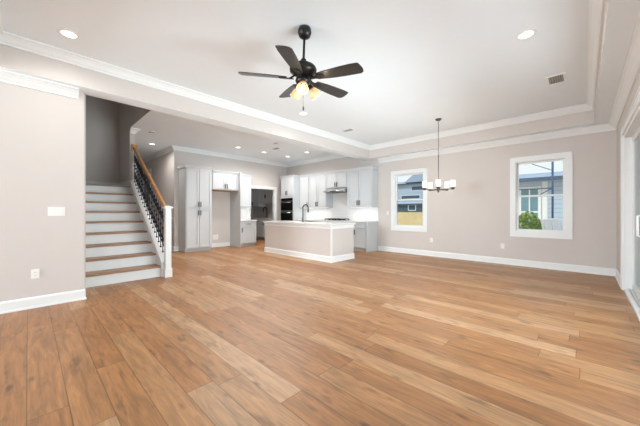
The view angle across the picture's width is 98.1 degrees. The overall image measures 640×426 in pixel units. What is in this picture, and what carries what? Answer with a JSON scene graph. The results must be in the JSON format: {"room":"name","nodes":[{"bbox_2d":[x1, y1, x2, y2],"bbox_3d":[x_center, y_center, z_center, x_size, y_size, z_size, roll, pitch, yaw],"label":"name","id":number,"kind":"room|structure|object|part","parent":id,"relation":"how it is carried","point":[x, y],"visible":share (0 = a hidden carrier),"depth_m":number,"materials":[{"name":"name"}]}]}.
{"room":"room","nodes":[
{"label":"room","id":0,"kind":"room"},
{"bbox_2d":[0,82,83,301],"bbox_3d":[-5.689,-0.230,1.362,0.120,2.860,6.930,0,0,44],"label":"wall","id":1,"kind":"structure","parent":0,"point":[42,133],"depth_m":3.52,"materials":[{"name":"beige paint"}]},
{"bbox_2d":[31,269,38,278],"bbox_3d":[-3.577,0.775,3.487,0.009,0.118,0.075,0,0,44],"label":"power outlet","id":2,"kind":"object","parent":1,"relation":"attached to","point":[34,272],"visible":1,"depth_m":3.48,"materials":[{"name":"white plastic"}]},
{"bbox_2d":[0,289,86,313],"bbox_3d":[-5.601,1.130,1.435,0.146,0.140,6.756,0,0,44],"label":"baseboard","id":3,"kind":"structure","parent":1,"relation":"attached to","point":[9,306],"depth_m":3.52,"materials":[{"name":"white paint"}]},
{"bbox_2d":[48,207,64,215],"bbox_3d":[-3.442,-0.010,3.627,0.010,0.118,0.165,0,0,44],"label":"light switch","id":4,"kind":"object","parent":1,"relation":"attached to","point":[52,211],"visible":1,"depth_m":3.62,"materials":[{"name":"white plastic"}]},
{"bbox_2d":[84,94,118,290],"bbox_3d":[-4.453,-1.600,5.707,4.080,5.600,1.250,0,0,44],"label":"wall","id":5,"kind":"structure","parent":0,"point":[101,116],"depth_m":7.16,"materials":[{"name":"beige paint"}]},
{"bbox_2d":[119,103,150,254],"bbox_3d":[-5.426,-1.600,7.572,8.100,5.600,0.130,0,0,44],"label":"wall","id":6,"kind":"structure","parent":0,"point":[129,115],"depth_m":6.89,"materials":[{"name":"beige paint"}]},
{"bbox_2d":[130,127,140,133],"bbox_3d":[-6.387,-1.971,8.552,5.355,0.118,0.205,0,0,44],"label":"trim","id":7,"kind":"structure","parent":6,"relation":"attached to","point":[132,130],"depth_m":6.72,"materials":[{"name":"white paint"}]},
{"bbox_2d":[139,151,172,245],"bbox_3d":[-5.960,-0.415,10.034,3.930,3.230,0.120,0,0,44],"label":"wall","id":8,"kind":"structure","parent":0,"point":[161,167],"depth_m":9.23,"materials":[{"name":"beige paint"}]},
{"bbox_2d":[143,168,150,206],"bbox_3d":[-6.521,-0.200,10.519,1.050,2.800,0.110,0,0,44],"label":"door","id":9,"kind":"structure","parent":8,"relation":"in","point":[149,170],"depth_m":10.52,"materials":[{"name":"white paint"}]},
{"bbox_2d":[171,246,178,250],"bbox_3d":[-5.279,1.130,9.375,2.326,0.140,0.156,0,0,44],"label":"baseboard","id":10,"kind":"structure","parent":8,"relation":"attached to","point":[176,248],"depth_m":8.59,"materials":[{"name":"white paint"}]},
{"bbox_2d":[173,150,286,246],"bbox_3d":[-2.987,-0.415,10.221,0.120,3.230,4.490,0,0,44],"label":"wall","id":11,"kind":"structure","parent":0,"point":[267,175],"depth_m":9.70,"materials":[{"name":"beige paint"}]},
{"bbox_2d":[211,242,229,247],"bbox_3d":[-3.524,1.130,9.559,0.015,0.140,0.910,0,0,44],"label":"baseboard","id":12,"kind":"structure","parent":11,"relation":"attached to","point":[223,244],"depth_m":9.62,"materials":[{"name":"white paint"}]},
{"bbox_2d":[212,170,238,191],"bbox_3d":[-3.299,-1.034,9.340,0.633,0.637,0.935,0,0,44],"label":"upper cabinet","id":13,"kind":"object","parent":11,"relation":"attached to","point":[222,181],"visible":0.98,"depth_m":9.13,"materials":[{"name":"grey paint"}]},
{"bbox_3d":[-3.262,-1.005,8.988,0.023,0.498,0.439,0,0,44],"label":"door","id":14,"kind":"part","parent":13,"relation":"part of","materials":[{"name":"grey paint"}]},
{"bbox_3d":[-3.302,-1.308,9.344,0.623,0.087,0.935,0,0,44],"label":"crown molding","id":15,"kind":"part","parent":13,"relation":"part of","materials":[{"name":"grey paint"}]},
{"bbox_3d":[-2.947,-1.005,9.320,0.023,0.498,0.444,0,0,44],"label":"door","id":16,"kind":"part","parent":13,"relation":"part of","materials":[{"name":"grey paint"}]},
{"bbox_2d":[139,145,347,166],"bbox_3d":[-2.977,-1.971,10.103,8.837,0.118,3.156,0,0,-4],"label":"trim","id":17,"kind":"structure","parent":11,"relation":"attached to","point":[172,147],"depth_m":9.92,"materials":[{"name":"white paint"}]},
{"bbox_2d":[241,208,247,219],"bbox_3d":[-2.940,0.048,10.176,0.010,0.452,0.690,0,0,44],"label":"backsplash","id":18,"kind":"structure","parent":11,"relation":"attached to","point":[244,211],"depth_m":10.31,"materials":[{"name":"white tile"}]},
{"bbox_2d":[241,174,252,206],"bbox_3d":[-2.812,-0.766,10.033,0.383,1.172,0.660,0,0,44],"label":"upper cabinet","id":19,"kind":"object","parent":11,"relation":"attached to","point":[245,179],"visible":0.55,"depth_m":9.97,"materials":[{"name":"grey paint"}]},
{"bbox_3d":[-2.816,-1.308,10.037,0.373,0.087,0.660,0,0,44],"label":"crown molding","id":20,"kind":"part","parent":19,"relation":"part of","materials":[{"name":"grey paint"}]},
{"bbox_2d":[248,185,276,220],"bbox_3d":[-2.279,0.090,10.948,0.144,2.220,1.360,0,0,44],"label":"door frame","id":21,"kind":"structure","parent":11,"relation":"attached to","point":[274,189],"depth_m":11.32,"materials":[{"name":"white paint"}]},
{"bbox_2d":[0,0,588,163],"bbox_3d":[-4.098,-2.105,4.832,13.800,0.150,14.150,0,0,44],"label":"ceiling","id":22,"kind":"structure","parent":0,"point":[462,63],"depth_m":3.60,"materials":[{"name":"white paint"}]},
{"bbox_2d":[58,28,79,38],"bbox_3d":[-2.858,-2.026,3.162,0.190,0.008,0.190,0,0,44],"label":"recessed light","id":23,"kind":"object","parent":22,"relation":"in","point":[67,33],"visible":1,"depth_m":3.15,"materials":[{"name":"white plastic"}]},
{"bbox_2d":[0,44,372,160],"bbox_3d":[-3.179,-1.845,3.847,0.290,0.370,13.990,0,0,44],"label":"beam","id":24,"kind":"structure","parent":22,"relation":"attached to","point":[92,83],"depth_m":4.31,"materials":[{"name":"beige paint"}]},
{"bbox_2d":[238,24,363,110],"bbox_3d":[-0.155,-1.581,3.125,1.341,0.898,1.310,0,0,44],"label":"ceiling fan","id":25,"kind":"object","parent":22,"relation":"hanging from","point":[303,70],"visible":1,"depth_m":3.00,"materials":[{"name":"brown metal"}]},
{"bbox_3d":[-0.627,-1.504,3.046,0.521,0.059,0.159,0,0,-7],"label":"blade","id":26,"kind":"part","parent":25,"relation":"part of","materials":[{"name":"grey wood"}]},
{"bbox_3d":[-0.373,-1.523,3.496,0.162,0.072,0.520,0,0,-25],"label":"blade","id":27,"kind":"part","parent":25,"relation":"part of","materials":[{"name":"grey wood"}]},
{"bbox_3d":[-0.278,-1.458,2.667,0.160,0.069,0.520,0,0,11],"label":"blade","id":28,"kind":"part","parent":25,"relation":"part of","materials":[{"name":"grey wood"}]},
{"bbox_3d":[-0.274,-1.324,3.133,0.138,0.138,0.127,0,0,44],"label":"lamp shade","id":29,"kind":"part","parent":25,"relation":"part of","materials":[{"name":"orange glass"}]},
{"bbox_3d":[-0.181,-1.324,2.928,0.132,0.138,0.136,0,0,44],"label":"lamp shade","id":30,"kind":"part","parent":25,"relation":"part of","materials":[{"name":"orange glass"}]},
{"bbox_3d":[-0.181,-1.332,2.939,0.069,0.092,0.076,0,0,44],"label":"bulb","id":31,"kind":"part","parent":25,"relation":"part of","materials":[{"name":"white glass"}]},
{"bbox_3d":[-0.048,-1.324,3.108,0.127,0.138,0.138,0,0,44],"label":"lamp shade","id":32,"kind":"part","parent":25,"relation":"part of","materials":[{"name":"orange glass"}]},
{"bbox_3d":[0.137,-1.496,3.390,0.169,0.033,0.523,0,0,44],"label":"blade","id":33,"kind":"part","parent":25,"relation":"part of","materials":[{"name":"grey wood"}]},
{"bbox_3d":[0.192,-1.456,2.882,0.519,0.062,0.163,0,0,29],"label":"blade","id":34,"kind":"part","parent":25,"relation":"part of","materials":[{"name":"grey wood"}]},
{"bbox_2d":[0,0,605,149],"bbox_3d":[0.714,-1.971,4.138,4.950,0.118,7.580,0,0,44],"label":"trim","id":35,"kind":"structure","parent":22,"relation":"attached to","point":[596,7],"depth_m":4.32,"materials":[{"name":"white paint"}]},
{"bbox_2d":[341,128,354,131],"bbox_3d":[0.691,-2.024,6.857,0.320,0.012,0.180,0,0,44],"label":"ceiling vent","id":36,"kind":"object","parent":22,"relation":"in","point":[349,129],"visible":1,"depth_m":6.86,"materials":[{"name":"white plastic"}]},
{"bbox_2d":[422,118,454,192],"bbox_3d":[2.601,-1.225,6.034,0.641,1.610,0.659,0,0,44],"label":"chandelier","id":37,"kind":"object","parent":22,"relation":"hanging from","point":[438,182],"visible":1,"depth_m":6.04,"materials":[{"name":"white glass"}]},
{"bbox_3d":[2.286,-0.602,6.074,0.098,0.146,0.098,0,0,44],"label":"lamp shade","id":38,"kind":"part","parent":37,"relation":"part of","materials":[{"name":"white glass"}]},
{"bbox_3d":[2.465,-0.602,5.777,0.098,0.146,0.098,0,0,44],"label":"lamp shade","id":39,"kind":"part","parent":37,"relation":"part of","materials":[{"name":"white glass"}]},
{"bbox_3d":[2.803,-0.602,5.854,0.098,0.146,0.098,0,0,44],"label":"lamp shade","id":40,"kind":"part","parent":37,"relation":"part of","materials":[{"name":"white glass"}]},
{"bbox_2d":[370,110,608,159],"bbox_3d":[3.542,-1.845,6.892,5.250,0.370,0.310,0,0,44],"label":"soffit","id":41,"kind":"structure","parent":22,"relation":"attached to","point":[586,118],"depth_m":6.25,"materials":[{"name":"beige paint"}]},
{"bbox_2d":[516,29,536,39],"bbox_3d":[2.355,-2.026,3.171,0.190,0.008,0.190,0,0,44],"label":"recessed light","id":42,"kind":"object","parent":22,"relation":"in","point":[526,34],"visible":1,"depth_m":3.17,"materials":[{"name":"white plastic"}]},
{"bbox_2d":[546,72,565,85],"bbox_3d":[3.598,-2.024,4.231,0.220,0.012,0.360,0,0,44],"label":"ceiling vent","id":43,"kind":"object","parent":22,"relation":"in","point":[558,78],"visible":1,"depth_m":4.22,"materials":[{"name":"white plastic"}]},
{"bbox_2d":[595,0,639,122],"bbox_3d":[0.513,-1.845,0.119,0.300,0.370,13.680,0,0,44],"label":"soffit","id":44,"kind":"structure","parent":22,"relation":"attached to","point":[620,16],"depth_m":2.85,"materials":[{"name":"beige paint"}]},
{"bbox_2d":[0,239,639,425],"bbox_3d":[-4.106,1.260,4.839,13.780,0.120,14.150,0,0,44],"label":"floor","id":45,"kind":"structure","parent":0,"point":[245,335],"depth_m":2.46,"materials":[{"name":"brown wood"}]},
{"bbox_2d":[86,180,163,287],"bbox_3d":[-4.486,0.209,5.937,3.405,1.982,1.292,0,0,44],"label":"staircase","id":46,"kind":"structure","parent":45,"relation":"on","point":[118,208],"depth_m":5.41,"materials":[{"name":"white paint"}]},
{"bbox_3d":[-5.384,-0.707,6.684,1.075,0.150,1.109,0,0,44],"label":"skirting","id":47,"kind":"part","parent":46,"relation":"part of","materials":[{"name":"white paint"}]},
{"bbox_2d":[131,144,172,277],"bbox_3d":[-3.667,-0.225,5.954,2.456,2.850,0.144,0,0,44],"label":"stair railing","id":48,"kind":"object","parent":46,"relation":"attached to","point":[136,158],"visible":1,"depth_m":5.59,"materials":[{"name":"white paint"}]},
{"bbox_3d":[-3.692,-0.818,5.963,2.290,1.580,0.064,0,0,44],"label":"handrail","id":49,"kind":"part","parent":48,"relation":"part of","materials":[{"name":"brown wood"}]},
{"bbox_3d":[-2.830,0.536,5.157,0.144,1.328,0.144,0,0,44],"label":"newel post","id":50,"kind":"part","parent":48,"relation":"part of","materials":[{"name":"white paint"}]},
{"bbox_2d":[177,164,211,251],"bbox_3d":[-3.914,-0.111,8.694,0.633,2.622,0.840,0,0,44],"label":"pantry cabinet","id":51,"kind":"object","parent":45,"relation":"on","point":[194,181],"visible":1,"depth_m":8.47,"materials":[{"name":"grey paint"}]},
{"bbox_3d":[-3.836,0.482,8.385,0.023,1.203,0.364,0,0,44],"label":"door","id":52,"kind":"part","parent":51,"relation":"part of","materials":[{"name":"grey paint"}]},
{"bbox_3d":[-3.836,-0.730,8.385,0.023,1.188,0.364,0,0,44],"label":"door","id":53,"kind":"part","parent":51,"relation":"part of","materials":[{"name":"grey paint"}]},
{"bbox_3d":[-3.917,-1.379,8.697,0.623,0.087,0.840,0,0,44],"label":"crown molding","id":54,"kind":"part","parent":51,"relation":"part of","materials":[{"name":"grey paint"}]},
{"bbox_3d":[-3.574,0.482,8.661,0.023,1.203,0.364,0,0,44],"label":"door","id":55,"kind":"part","parent":51,"relation":"part of","materials":[{"name":"grey paint"}]},
{"bbox_3d":[-3.574,-0.730,8.661,0.023,1.188,0.364,0,0,44],"label":"door","id":56,"kind":"part","parent":51,"relation":"part of","materials":[{"name":"grey paint"}]},
{"bbox_2d":[230,172,240,247],"bbox_3d":[-2.942,-0.075,9.674,0.700,2.550,0.030,0,0,44],"label":"end panel","id":57,"kind":"object","parent":45,"relation":"on","point":[235,197],"visible":0.79,"depth_m":9.60,"materials":[{"name":"grey paint"}]},
{"bbox_2d":[241,221,255,246],"bbox_3d":[-2.718,0.755,9.951,0.633,0.890,0.670,0,0,44],"label":"base cabinet","id":58,"kind":"object","parent":45,"relation":"on","point":[248,228],"visible":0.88,"depth_m":9.77,"materials":[{"name":"grey paint"}]},
{"bbox_3d":[-2.523,0.415,9.765,0.023,0.158,0.614,0,0,44],"label":"drawer","id":59,"kind":"part","parent":58,"relation":"part of","materials":[{"name":"grey paint"}]},
{"bbox_3d":[-2.523,0.800,9.765,0.023,0.568,0.614,0,0,44],"label":"door","id":60,"kind":"part","parent":58,"relation":"part of","materials":[{"name":"grey paint"}]},
{"bbox_2d":[251,219,272,239],"bbox_3d":[-2.625,0.755,12.524,2.430,0.890,0.643,0,0,44],"label":"base cabinet","id":61,"kind":"object","parent":45,"relation":"on","point":[260,226],"visible":0.28,"depth_m":12.12,"materials":[{"name":"grey paint"}]},
{"bbox_3d":[-2.643,0.710,12.164,0.584,0.748,0.023,0,0,44],"label":"door","id":62,"kind":"part","parent":61,"relation":"part of","materials":[{"name":"grey paint"}]},
{"bbox_2d":[280,175,305,220],"bbox_3d":[-1.075,-0.111,11.015,0.775,2.622,0.693,0,0,44],"label":"oven tower","id":63,"kind":"object","parent":45,"relation":"on","point":[290,184],"visible":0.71,"depth_m":10.71,"materials":[{"name":"grey paint"}]},
{"bbox_3d":[-1.415,-0.985,10.926,0.349,0.678,0.023,0,0,44],"label":"door","id":64,"kind":"part","parent":63,"relation":"part of","materials":[{"name":"grey paint"}]},
{"bbox_2d":[281,198,292,220],"bbox_3d":[-1.306,-0.100,10.770,0.700,0.900,0.095,0,0,44],"label":"wall oven","id":65,"kind":"object","parent":63,"relation":"in","point":[286,203],"visible":0.94,"depth_m":10.75,"materials":[{"name":"metal"}]},
{"bbox_3d":[-1.295,-0.245,10.781,0.680,0.350,0.025,0,0,44],"label":"oven door","id":66,"kind":"part","parent":65,"relation":"part of","materials":[{"name":"black glass"}]},
{"bbox_3d":[-1.295,0.155,10.781,0.680,0.350,0.025,0,0,44],"label":"oven door","id":67,"kind":"part","parent":65,"relation":"part of","materials":[{"name":"black glass"}]},
{"bbox_3d":[-1.290,-0.490,10.787,0.680,0.100,0.010,0,0,44],"label":"control panel","id":68,"kind":"part","parent":65,"relation":"part of","materials":[{"name":"black glass"}]},
{"bbox_3d":[-1.147,-0.985,10.671,0.359,0.678,0.023,0,0,44],"label":"door","id":69,"kind":"part","parent":63,"relation":"part of","materials":[{"name":"grey paint"}]},
{"bbox_3d":[-1.072,-1.379,11.019,0.775,0.087,0.683,0,0,44],"label":"crown molding","id":70,"kind":"part","parent":63,"relation":"part of","materials":[{"name":"grey paint"}]},
{"bbox_2d":[264,223,354,262],"bbox_3d":[-0.398,0.757,7.836,2.732,0.885,0.927,0,0,44],"label":"kitchen island","id":71,"kind":"object","parent":45,"relation":"on","point":[325,243],"visible":0.91,"depth_m":7.13,"materials":[{"name":"beige paint"}]},
{"bbox_2d":[263,220,355,225],"bbox_3d":[-0.401,0.292,7.832,2.780,0.041,0.965,0,0,44],"label":"island countertop","id":72,"kind":"structure","parent":71,"relation":"on","point":[286,221],"depth_m":7.33,"materials":[{"name":"white stone"}]},
{"bbox_2d":[301,204,308,221],"bbox_3d":[-0.423,0.022,7.942,0.215,0.500,0.112,0,0,-9],"label":"faucet","id":73,"kind":"object","parent":72,"relation":"on","point":[304,204],"visible":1,"depth_m":7.90,"materials":[{"name":"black metal"}]},
{"bbox_3d":[-0.398,1.130,7.836,2.732,0.140,0.927,0,0,44],"label":"trim","id":74,"kind":"part","parent":71,"relation":"part of","materials":[{"name":"white paint"}]},
{"bbox_3d":[-0.398,0.358,7.836,2.704,0.084,0.899,0,0,44],"label":"apron trim","id":75,"kind":"part","parent":71,"relation":"part of","materials":[{"name":"white paint"}]},
{"bbox_3d":[0.271,0.730,6.607,0.033,0.660,0.033,0,0,44],"label":"corner trim","id":76,"kind":"part","parent":71,"relation":"part of","materials":[{"name":"white paint"}]},
{"bbox_2d":[351,222,365,251],"bbox_3d":[1.240,0.755,8.847,0.910,0.890,0.643,0,0,44],"label":"base cabinet","id":77,"kind":"object","parent":45,"relation":"on","point":[359,227],"visible":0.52,"depth_m":8.50,"materials":[{"name":"grey paint"}]},
{"bbox_3d":[1.051,0.415,8.648,0.874,0.158,0.023,0,0,44],"label":"drawer","id":78,"kind":"part","parent":77,"relation":"part of","materials":[{"name":"grey paint"}]},
{"bbox_3d":[1.212,0.800,8.495,0.429,0.568,0.023,0,0,44],"label":"door","id":79,"kind":"part","parent":77,"relation":"part of","materials":[{"name":"grey paint"}]},
{"bbox_2d":[366,222,377,251],"bbox_3d":[1.599,0.755,8.533,0.037,0.890,0.608,0,0,44],"label":"end panel","id":80,"kind":"object","parent":45,"relation":"on","point":[371,227],"visible":1,"depth_m":8.48,"materials":[{"name":"grey paint"}]},
{"bbox_3d":[-0.564,0.755,10.563,0.580,0.890,0.643,0,0,44],"label":"base cabinet","id":81,"kind":"object","parent":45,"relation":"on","visible":0},
{"bbox_2d":[294,219,377,222],"bbox_3d":[0.427,0.290,9.639,3.290,0.036,0.624,0,0,44],"label":"countertop","id":82,"kind":"structure","parent":81,"relation":"on","point":[294,219],"depth_m":9.10,"materials":[{"name":"white stone"}]},
{"bbox_2d":[325,218,348,220],"bbox_3d":[0.574,0.243,9.496,0.780,0.056,0.490,0,0,44],"label":"gas cooktop","id":83,"kind":"object","parent":82,"relation":"in","point":[340,219],"visible":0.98,"depth_m":9.48,"materials":[{"name":"black metal"}]},
{"bbox_2d":[252,130,616,268],"bbox_3d":[1.194,-0.355,9.451,12.500,3.350,0.160,0,0,44],"label":"wall","id":84,"kind":"structure","parent":0,"point":[473,217],"depth_m":6.54,"materials":[{"name":"beige paint"}]},
{"bbox_2d":[251,189,264,206],"bbox_3d":[-3.042,-0.775,13.094,1.040,1.050,0.393,0,0,44],"label":"upper cabinet","id":85,"kind":"object","parent":84,"relation":"attached to","point":[254,192],"visible":0.5,"depth_m":12.83,"materials":[{"name":"grey paint"}]},
{"bbox_3d":[-3.329,-0.775,13.162,0.494,1.018,0.023,0,0,44],"label":"door","id":86,"kind":"part","parent":85,"relation":"part of","materials":[{"name":"grey paint"}]},
{"bbox_3d":[-2.960,-0.775,12.810,0.494,1.018,0.023,0,0,44],"label":"door","id":87,"kind":"part","parent":85,"relation":"part of","materials":[{"name":"grey paint"}]},
{"bbox_2d":[259,189,272,202],"bbox_3d":[-2.296,-0.860,12.384,1.000,0.880,0.393,0,0,44],"label":"upper cabinet","id":88,"kind":"object","parent":84,"relation":"attached to","point":[265,196],"visible":0.56,"depth_m":12.26,"materials":[{"name":"grey paint"}]},
{"bbox_3d":[-2.576,-0.860,12.445,0.474,0.848,0.023,0,0,44],"label":"door","id":89,"kind":"part","parent":88,"relation":"part of","materials":[{"name":"grey paint"}]},
{"bbox_3d":[-2.221,-0.860,12.107,0.474,0.848,0.023,0,0,44],"label":"door","id":90,"kind":"part","parent":88,"relation":"part of","materials":[{"name":"grey paint"}]},
{"bbox_2d":[299,174,308,207],"bbox_3d":[-0.503,-0.798,10.678,0.500,1.247,0.393,0,0,44],"label":"upper cabinet","id":91,"kind":"object","parent":84,"relation":"attached to","point":[304,179],"visible":0.71,"depth_m":10.56,"materials":[{"name":"grey paint"}]},
{"bbox_2d":[308,172,332,207],"bbox_3d":[0.002,-0.798,10.197,0.885,1.247,0.393,0,0,44],"label":"upper cabinet","id":92,"kind":"object","parent":84,"relation":"attached to","point":[317,181],"visible":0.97,"depth_m":10.03,"materials":[{"name":"grey paint"}]},
{"bbox_3d":[-0.260,-0.757,10.241,0.419,1.133,0.023,0,0,44],"label":"door","id":93,"kind":"part","parent":92,"relation":"part of","materials":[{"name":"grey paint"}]},
{"bbox_3d":[0.006,-1.379,10.200,0.885,0.087,0.383,0,0,44],"label":"crown molding","id":94,"kind":"part","parent":92,"relation":"part of","materials":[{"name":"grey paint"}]},
{"bbox_3d":[0.057,-0.757,9.939,0.424,1.133,0.023,0,0,44],"label":"door","id":95,"kind":"part","parent":92,"relation":"part of","materials":[{"name":"grey paint"}]},
{"bbox_2d":[326,169,346,188],"bbox_3d":[0.658,-1.126,9.573,0.915,0.592,0.393,0,0,44],"label":"upper cabinet","id":96,"kind":"object","parent":84,"relation":"attached to","point":[337,178],"visible":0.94,"depth_m":9.43,"materials":[{"name":"grey paint"}]},
{"bbox_3d":[0.392,-1.085,9.620,0.439,0.478,0.023,0,0,44],"label":"door","id":97,"kind":"part","parent":96,"relation":"part of","materials":[{"name":"grey paint"}]},
{"bbox_2d":[323,187,346,192],"bbox_3d":[0.608,-0.749,9.520,0.905,0.154,0.521,0,0,44],"label":"range hood","id":98,"kind":"object","parent":96,"relation":"attached to","point":[343,189],"visible":0.79,"depth_m":9.37,"materials":[{"name":"metal"}]},
{"bbox_3d":[0.661,-1.379,9.577,0.915,0.087,0.383,0,0,44],"label":"crown molding","id":99,"kind":"part","parent":96,"relation":"part of","materials":[{"name":"grey paint"}]},
{"bbox_3d":[0.720,-1.085,9.308,0.434,0.478,0.023,0,0,44],"label":"door","id":100,"kind":"part","parent":96,"relation":"part of","materials":[{"name":"grey paint"}]},
{"bbox_2d":[306,193,377,220],"bbox_3d":[0.638,-0.279,9.861,3.290,1.099,0.011,0,0,44],"label":"tiled wall","id":101,"kind":"structure","parent":84,"relation":"attached to","point":[339,209],"depth_m":9.71,"materials":[{"name":"white tile"}]},
{"bbox_2d":[346,165,378,206],"bbox_3d":[1.355,-0.798,8.909,1.000,1.247,0.393,0,0,44],"label":"upper cabinet","id":102,"kind":"object","parent":84,"relation":"attached to","point":[362,182],"visible":1,"depth_m":8.71,"materials":[{"name":"grey paint"}]},
{"bbox_3d":[1.062,-0.757,8.982,0.449,1.133,0.023,0,0,44],"label":"door","id":103,"kind":"part","parent":102,"relation":"part of","materials":[{"name":"grey paint"}]},
{"bbox_3d":[1.359,-1.379,8.913,1.000,0.087,0.383,0,0,44],"label":"crown molding","id":104,"kind":"part","parent":102,"relation":"part of","materials":[{"name":"grey paint"}]},
{"bbox_3d":[1.399,-0.757,8.662,0.449,1.133,0.023,0,0,44],"label":"door","id":105,"kind":"part","parent":102,"relation":"part of","materials":[{"name":"grey paint"}]},
{"bbox_2d":[391,168,426,231],"bbox_3d":[2.605,-0.340,8.090,1.100,1.780,0.188,0,0,44],"label":"window","id":106,"kind":"structure","parent":84,"relation":"in","point":[394,174],"depth_m":8.14,"materials":[{"name":"white paint"}]},
{"bbox_3d":[2.602,0.020,8.087,0.864,0.794,0.035,0,0,44],"label":"sash","id":107,"kind":"part","parent":106,"relation":"part of","materials":[{"name":"glass"}]},
{"bbox_3d":[2.630,-0.725,8.116,0.864,0.774,0.035,0,0,44],"label":"sash","id":108,"kind":"part","parent":106,"relation":"part of","materials":[{"name":"white paint"}]},
{"bbox_2d":[378,246,620,287],"bbox_3d":[3.283,1.130,6.532,5.130,0.140,1.190,0,0,44],"label":"baseboard","id":109,"kind":"structure","parent":84,"relation":"attached to","point":[527,263],"depth_m":6.25,"materials":[{"name":"white paint"}]},
{"bbox_2d":[510,151,572,238],"bbox_3d":[4.772,-0.340,6.027,1.055,1.780,0.188,0,0,44],"label":"window","id":110,"kind":"structure","parent":84,"relation":"in","point":[566,157],"depth_m":5.91,"materials":[{"name":"white paint"}]},
{"bbox_3d":[4.770,0.020,6.024,0.819,0.794,0.035,0,0,44],"label":"sash","id":111,"kind":"part","parent":110,"relation":"part of","materials":[{"name":"glass"}]},
{"bbox_3d":[4.798,-0.725,6.053,0.819,0.774,0.035,0,0,44],"label":"sash","id":112,"kind":"part","parent":110,"relation":"part of","materials":[{"name":"white paint"}]},
{"bbox_2d":[617,72,639,275],"bbox_3d":[0.787,-0.355,0.073,0.160,3.350,13.990,0,0,44],"label":"door frame","id":113,"kind":"structure","parent":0,"point":[637,83],"depth_m":4.78,"materials":[{"name":"beige paint"}]},
{"bbox_2d":[0,14,639,162],"bbox_3d":[-1.173,-1.601,2.075,5.440,0.118,13.790,0,0,44],"label":"trim","id":114,"kind":"structure","parent":113,"relation":"attached to","point":[631,71],"depth_m":3.76,"materials":[{"name":"white paint"}]},
{"bbox_2d":[621,86,639,320],"bbox_3d":[2.776,-0.050,2.190,0.177,2.500,5.800,0,0,44],"label":"door","id":115,"kind":"structure","parent":113,"relation":"in","point":[630,129],"depth_m":4.14,"materials":[{"name":"white paint"}]},
{"bbox_3d":[4.219,0.013,3.647,0.035,2.285,1.420,0,0,44],"label":"panel","id":116,"kind":"part","parent":115,"relation":"part of","materials":[{"name":"white paint"}]},
{"bbox_3d":[4.219,0.003,3.647,0.006,2.105,1.270,0,0,44],"label":"glass pane","id":117,"kind":"part","parent":115,"relation":"part of","materials":[{"name":"clear glass"}]},
{"bbox_3d":[3.681,0.160,3.206,0.037,0.260,0.020,0,0,44],"label":"handle","id":118,"kind":"part","parent":115,"relation":"part of","materials":[{"name":"white plastic"}]},
{"label":"outside","id":119,"kind":"structure","parent":0,"visible":0},
{"bbox_3d":[19.606,1.600,35.110,100.000,0.100,62.100,0,0,44],"label":"ground","id":120,"kind":"structure","parent":119,"visible":0},
{"bbox_2d":[397,212,422,225],"bbox_3d":[11.111,0.775,43.953,35.500,1.550,41.000,0,0,44],"label":"fence","id":121,"kind":"object","parent":120,"relation":"on","point":[403,218],"depth_m":20.02,"materials":[{"name":"yellow wood"}]},
{"bbox_2d":[397,174,422,201],"bbox_3d":[11.258,-3.000,42.294,18.600,6.000,9.800,0,0,44],"label":"house","id":122,"kind":"structure","parent":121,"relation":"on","point":[411,188],"depth_m":35.53,"materials":[{"name":"blue wood"}]},
{"bbox_3d":[11.664,-1.950,35.830,2.500,0.400,0.005,0,0,44],"label":"pane","id":123,"kind":"part","parent":122,"relation":"part of","materials":[{"name":"glass"}]},
{"bbox_3d":[12.316,-3.050,35.209,1.500,0.500,0.005,0,0,44],"label":"pane","id":124,"kind":"part","parent":122,"relation":"part of","materials":[{"name":"glass"}]},
{"bbox_2d":[397,202,422,211],"bbox_3d":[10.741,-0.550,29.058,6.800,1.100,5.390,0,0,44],"label":"house","id":125,"kind":"structure","parent":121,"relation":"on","point":[401,206],"depth_m":27.49,"materials":[{"name":"wood"}]},
{"bbox_3d":[9.047,-0.450,27.277,0.700,0.500,0.005,0,0,44],"label":"pane","id":126,"kind":"part","parent":125,"relation":"part of","materials":[{"name":"glass"}]},
{"bbox_2d":[519,211,547,229],"bbox_3d":[6.368,0.757,8.575,1.124,1.602,1.088,0,0,44],"label":"bush","id":127,"kind":"object","parent":120,"relation":"on","point":[523,218],"visible":0.28,"depth_m":8.32,"materials":[{"name":"green plant"}]},
{"bbox_2d":[519,161,553,227],"bbox_3d":[7.283,-0.725,9.634,1.270,4.550,0.059,0,0,44],"label":"metal pole","id":128,"kind":"object","parent":120,"relation":"on","point":[552,163],"visible":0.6,"depth_m":9.23,"materials":[{"name":"grey metal"}]},
{"bbox_3d":[7.722,-0.725,9.217,0.059,4.550,0.059,0,0,44],"label":"post","id":129,"kind":"part","parent":128,"relation":"part of","materials":[{"name":"grey metal"}]},
{"bbox_2d":[519,171,562,229],"bbox_3d":[14.044,-0.225,11.421,12.100,3.550,8.790,0,0,44],"label":"house","id":130,"kind":"structure","parent":120,"relation":"on","point":[540,206],"depth_m":10.99,"materials":[{"name":"blue"}]},
{"bbox_3d":[8.486,-0.010,11.246,0.550,1.820,0.005,0,0,44],"label":"pane","id":131,"kind":"part","parent":130,"relation":"part of","materials":[{"name":"glass"}]},
{"bbox_2d":[540,218,560,229],"bbox_3d":[6.608,0.851,7.827,0.607,1.398,0.229,0,0,44],"label":"slatted panel","id":132,"kind":"object","parent":120,"relation":"on","point":[552,220],"visible":0.38,"depth_m":7.81,"materials":[{"name":"white plastic"}]},
{"bbox_2d":[556,219,562,229],"bbox_3d":[6.947,0.845,7.670,0.757,1.410,0.229,0,0,44],"label":"slatted panel","id":133,"kind":"object","parent":120,"relation":"on","point":[561,220],"visible":0.08,"depth_m":7.75,"materials":[{"name":"white plastic"}]}
]}

